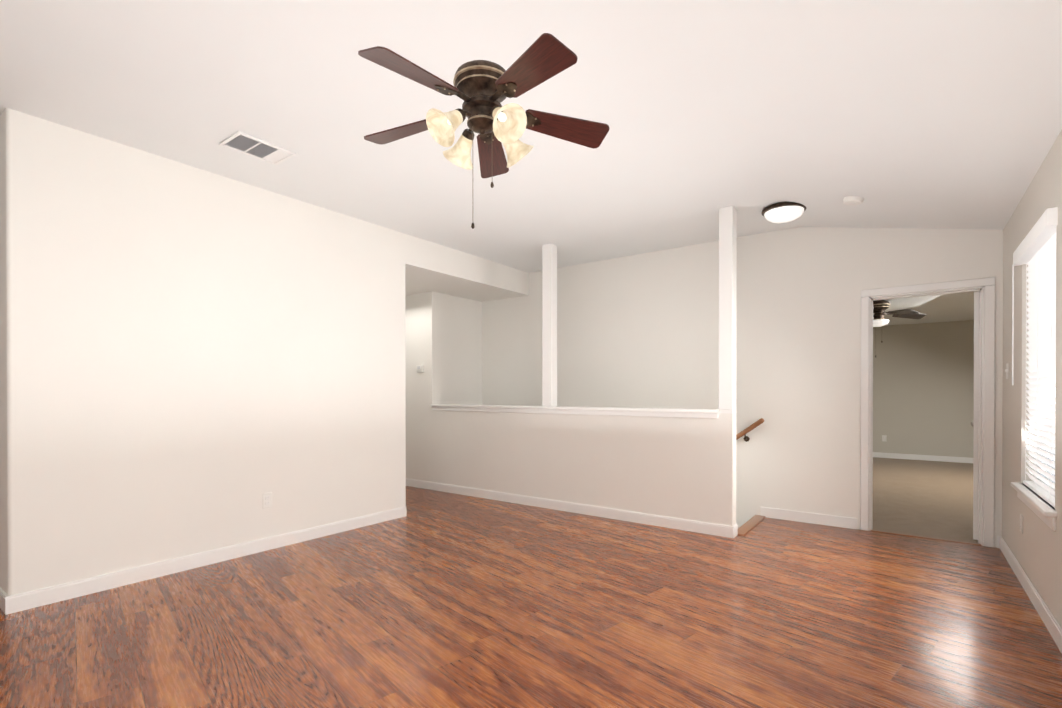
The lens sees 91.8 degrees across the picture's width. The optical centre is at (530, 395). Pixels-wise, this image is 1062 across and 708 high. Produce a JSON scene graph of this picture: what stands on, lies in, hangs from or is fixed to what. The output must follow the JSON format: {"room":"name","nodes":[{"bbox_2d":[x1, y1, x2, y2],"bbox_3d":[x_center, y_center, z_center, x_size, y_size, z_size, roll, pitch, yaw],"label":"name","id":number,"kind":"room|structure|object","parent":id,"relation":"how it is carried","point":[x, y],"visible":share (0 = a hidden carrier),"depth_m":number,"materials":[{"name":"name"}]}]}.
{"room":"empty living room","nodes":[
{"label":"empty living room","id":0,"kind":"room"},
{"bbox_2d":[0,108,405,595],"bbox_3d":[-2.084,-0.191,3.944,0.120,2.750,2.750,0,0,36],"label":"wall","id":1,"kind":"structure","parent":0,"point":[194,360],"depth_m":3.42,"materials":[{"name":"paint"}]},
{"bbox_2d":[0,506,406,614],"bbox_3d":[-2.034,1.136,3.906,0.013,0.095,2.763,0,0,36],"label":"baseboard","id":2,"kind":"structure","parent":1,"relation":"attached to","point":[41,597],"depth_m":3.43,"materials":[{"name":"white wood"}]},
{"bbox_2d":[263,492,271,508],"bbox_3d":[-2.014,0.804,3.935,0.008,0.115,0.070,0,0,36],"label":"electrical outlet","id":3,"kind":"object","parent":1,"relation":"attached to","point":[267,500],"visible":1,"depth_m":3.93,"materials":[{"name":"white plastic"}]},
{"bbox_2d":[405,291,481,481],"bbox_3d":[-1.477,-0.062,7.219,1.390,2.460,1.050,0,0,36],"label":"wall","id":4,"kind":"structure","parent":0,"point":[443,339],"depth_m":6.59,"materials":[{"name":"paint"}]},
{"bbox_2d":[417,365,423,371],"bbox_3d":[-1.400,-0.334,6.494,0.110,0.090,0.026,0,0,36],"label":"thermostat","id":5,"kind":"object","parent":4,"relation":"attached to","point":[420,368],"visible":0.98,"depth_m":6.47,"materials":[{"name":"white plastic"}]},
{"bbox_2d":[405,234,528,301],"bbox_3d":[-1.511,-1.433,6.481,2.200,0.290,2.030,0,0,36],"label":"ceiling soffit","id":6,"kind":"structure","parent":0,"point":[432,266],"depth_m":5.87,"materials":[{"name":"paint"}]},
{"bbox_2d":[0,486,1061,707],"bbox_3d":[-1.146,1.248,3.150,6.980,0.120,7.006,0,0,36],"label":"floor","id":7,"kind":"structure","parent":0,"point":[435,599],"depth_m":2.66,"materials":[{"name":"brown wood"}]},
{"bbox_2d":[0,0,1061,325],"bbox_3d":[1.259,-1.505,5.270,8.340,0.496,13.290,0,0,36],"label":"ceiling","id":8,"kind":"structure","parent":0,"point":[930,114],"depth_m":2.67,"materials":[{"name":"paint"}]},
{"bbox_2d":[219,131,295,164],"bbox_3d":[-1.725,-1.557,3.259,0.260,0.012,0.360,0,0,36],"label":"ceiling vent","id":9,"kind":"object","parent":8,"relation":"in","point":[248,145],"visible":0.98,"depth_m":3.25,"materials":[{"name":"white metal"}]},
{"bbox_2d":[358,33,608,228],"bbox_3d":[-0.261,-1.177,2.451,1.250,0.765,1.201,0,0,36],"label":"ceiling fan","id":10,"kind":"object","parent":8,"relation":"hanging from","point":[483,89],"visible":1,"depth_m":2.38,"materials":[{"name":"brown wood"}]},
{"bbox_2d":[761,202,805,222],"bbox_3d":[2.113,-1.511,4.303,0.344,0.112,0.344,0,0,36],"label":"dome ceiling light","id":11,"kind":"object","parent":8,"relation":"attached to","point":[781,212],"visible":0.98,"depth_m":4.21,"materials":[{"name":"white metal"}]},
{"bbox_2d":[843,196,863,204],"bbox_3d":[2.399,-1.447,3.834,0.134,0.057,0.136,0,0,36],"label":"smoke detector","id":12,"kind":"object","parent":8,"relation":"attached to","point":[853,200],"visible":1,"depth_m":3.80,"materials":[{"name":"white plastic"}]},
{"bbox_2d":[873,300,925,357],"bbox_3d":[4.670,-0.888,6.966,1.083,0.765,1.088,0,0,36],"label":"ceiling fan","id":13,"kind":"object","parent":8,"relation":"hanging from","point":[880,307],"visible":0.67,"depth_m":6.85,"materials":[{"name":"brown wood"}]},
{"bbox_2d":[432,410,735,525],"bbox_3d":[0.255,2.087,5.381,3.590,3.880,0.115,0,0,36],"label":"wall","id":14,"kind":"structure","parent":0,"point":[679,468],"depth_m":5.00,"materials":[{"name":"paint"}]},
{"bbox_2d":[406,478,737,537],"bbox_3d":[-0.304,1.127,5.777,4.993,0.095,0.128,0,0,36],"label":"baseboard","id":15,"kind":"structure","parent":14,"relation":"attached to","point":[685,525],"depth_m":5.05,"materials":[{"name":"white wood"}]},
{"bbox_2d":[431,404,735,418],"bbox_3d":[0.255,0.154,5.371,3.590,0.075,0.159,0,0,36],"label":"trim","id":16,"kind":"structure","parent":14,"relation":"on","point":[668,412],"depth_m":5.03,"materials":[{"name":"white wood"}]},
{"bbox_2d":[542,243,556,405],"bbox_3d":[0.197,-0.728,5.410,0.115,1.690,0.115,0,0,36],"label":"post","id":17,"kind":"object","parent":16,"relation":"on","point":[549,324],"visible":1,"depth_m":5.37,"materials":[{"name":"white paint"}]},
{"bbox_2d":[719,206,736,409],"bbox_3d":[1.657,-0.723,4.340,0.115,1.690,0.115,0,0,36],"label":"post","id":18,"kind":"object","parent":16,"relation":"on","point":[727,294],"visible":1,"depth_m":4.29,"materials":[{"name":"white paint"}]},
{"bbox_2d":[482,227,1002,547],"bbox_3d":[2.113,1.228,5.172,6.830,5.600,0.120,0,0,36],"label":"wall","id":19,"kind":"structure","parent":0,"point":[638,331],"depth_m":5.00,"materials":[{"name":"paint"}]},
{"bbox_2d":[736,418,763,441],"bbox_3d":[0.871,1.492,5.956,3.406,2.552,0.084,0,0,36],"label":"handrail","id":20,"kind":"object","parent":19,"relation":"attached to","point":[744,432],"visible":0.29,"depth_m":5.00,"materials":[{"name":"brown wood"}]},
{"bbox_2d":[738,515,764,535],"bbox_3d":[1.992,1.184,4.680,0.095,0.032,0.811,0,0,36],"label":"trim","id":21,"kind":"structure","parent":19,"relation":"attached to","point":[744,529],"depth_m":4.65,"materials":[{"name":"brown wood"}]},
{"bbox_2d":[761,507,999,547],"bbox_3d":[2.928,1.134,4.492,1.727,0.095,0.013,0,0,36],"label":"baseboard","id":22,"kind":"structure","parent":19,"relation":"attached to","point":[822,519],"depth_m":4.73,"materials":[{"name":"white wood"}]},
{"bbox_2d":[860,277,994,546],"bbox_3d":[3.283,0.133,4.309,0.878,2.099,0.152,0,0,36],"label":"door frame","id":23,"kind":"structure","parent":19,"relation":"attached to","point":[985,287],"depth_m":4.10,"materials":[{"name":"white wood"}]},
{"bbox_2d":[971,291,978,539],"bbox_3d":[3.882,0.165,4.400,0.206,2.009,0.731,0,0,36],"label":"door leaf","id":24,"kind":"structure","parent":23,"relation":"attached to","point":[975,423],"depth_m":4.17,"materials":[{"name":"white paint"}]},
{"bbox_2d":[873,320,973,457],"bbox_3d":[6.683,-0.063,9.467,4.540,2.440,0.120,0,0,36],"label":"wall","id":25,"kind":"structure","parent":0,"point":[923,388],"depth_m":9.16,"materials":[{"name":"paint"}]},
{"bbox_2d":[882,435,886,441],"bbox_3d":[6.524,0.797,9.507,0.070,0.115,0.008,0,0,36],"label":"outlet","id":26,"kind":"object","parent":25,"relation":"attached to","point":[884,437],"visible":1,"depth_m":9.50,"materials":[{"name":"white plastic"}]},
{"bbox_2d":[873,452,972,462],"bbox_3d":[6.655,1.110,9.409,4.270,0.095,0.013,0,0,36],"label":"baseboard","id":27,"kind":"structure","parent":25,"relation":"attached to","point":[925,457],"depth_m":9.14,"materials":[{"name":"white wood"}]},
{"bbox_2d":[872,457,977,543],"bbox_3d":[4.862,1.229,6.986,4.540,0.120,6.284,0,0,36],"label":"floor","id":28,"kind":"structure","parent":0,"point":[926,498],"depth_m":5.85,"materials":[{"name":"beige carpet"}]},
{"bbox_2d":[1002,130,1061,627],"bbox_3d":[1.655,-0.178,1.162,0.120,2.750,7.120,0,0,36],"label":"wall","id":29,"kind":"structure","parent":0,"point":[1035,547],"depth_m":3.26,"materials":[{"name":"paint"}]},
{"bbox_2d":[1005,363,1008,378],"bbox_3d":[3.479,-0.175,3.768,0.016,0.115,0.070,0,0,36],"label":"light switch","id":30,"kind":"object","parent":29,"relation":"attached to","point":[1007,368],"visible":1,"depth_m":3.74,"materials":[{"name":"white plastic"}]},
{"bbox_2d":[1020,514,1022,533],"bbox_3d":[3.121,0.817,3.279,0.008,0.115,0.070,0,0,36],"label":"electrical outlet","id":31,"kind":"object","parent":29,"relation":"attached to","point":[1021,523],"visible":0.98,"depth_m":3.26,"materials":[{"name":"white plastic"}]},
{"bbox_2d":[1000,536,1061,652],"bbox_3d":[1.597,1.149,1.203,0.013,0.095,6.867,0,0,36],"label":"baseboard","id":32,"kind":"structure","parent":29,"relation":"attached to","point":[1052,625],"depth_m":2.89,"materials":[{"name":"white wood"}]},
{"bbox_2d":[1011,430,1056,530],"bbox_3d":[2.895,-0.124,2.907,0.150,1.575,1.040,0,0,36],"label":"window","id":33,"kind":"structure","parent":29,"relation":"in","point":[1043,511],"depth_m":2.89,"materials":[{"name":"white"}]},
{"bbox_2d":[1012,207,1057,507],"bbox_3d":[2.871,-0.178,2.924,0.108,1.490,1.000,0,0,36],"label":"window blinds","id":34,"kind":"object","parent":29,"relation":"attached to","point":[1035,250],"visible":0.85,"depth_m":2.92,"materials":[{"name":"white plastic"}]}
]}

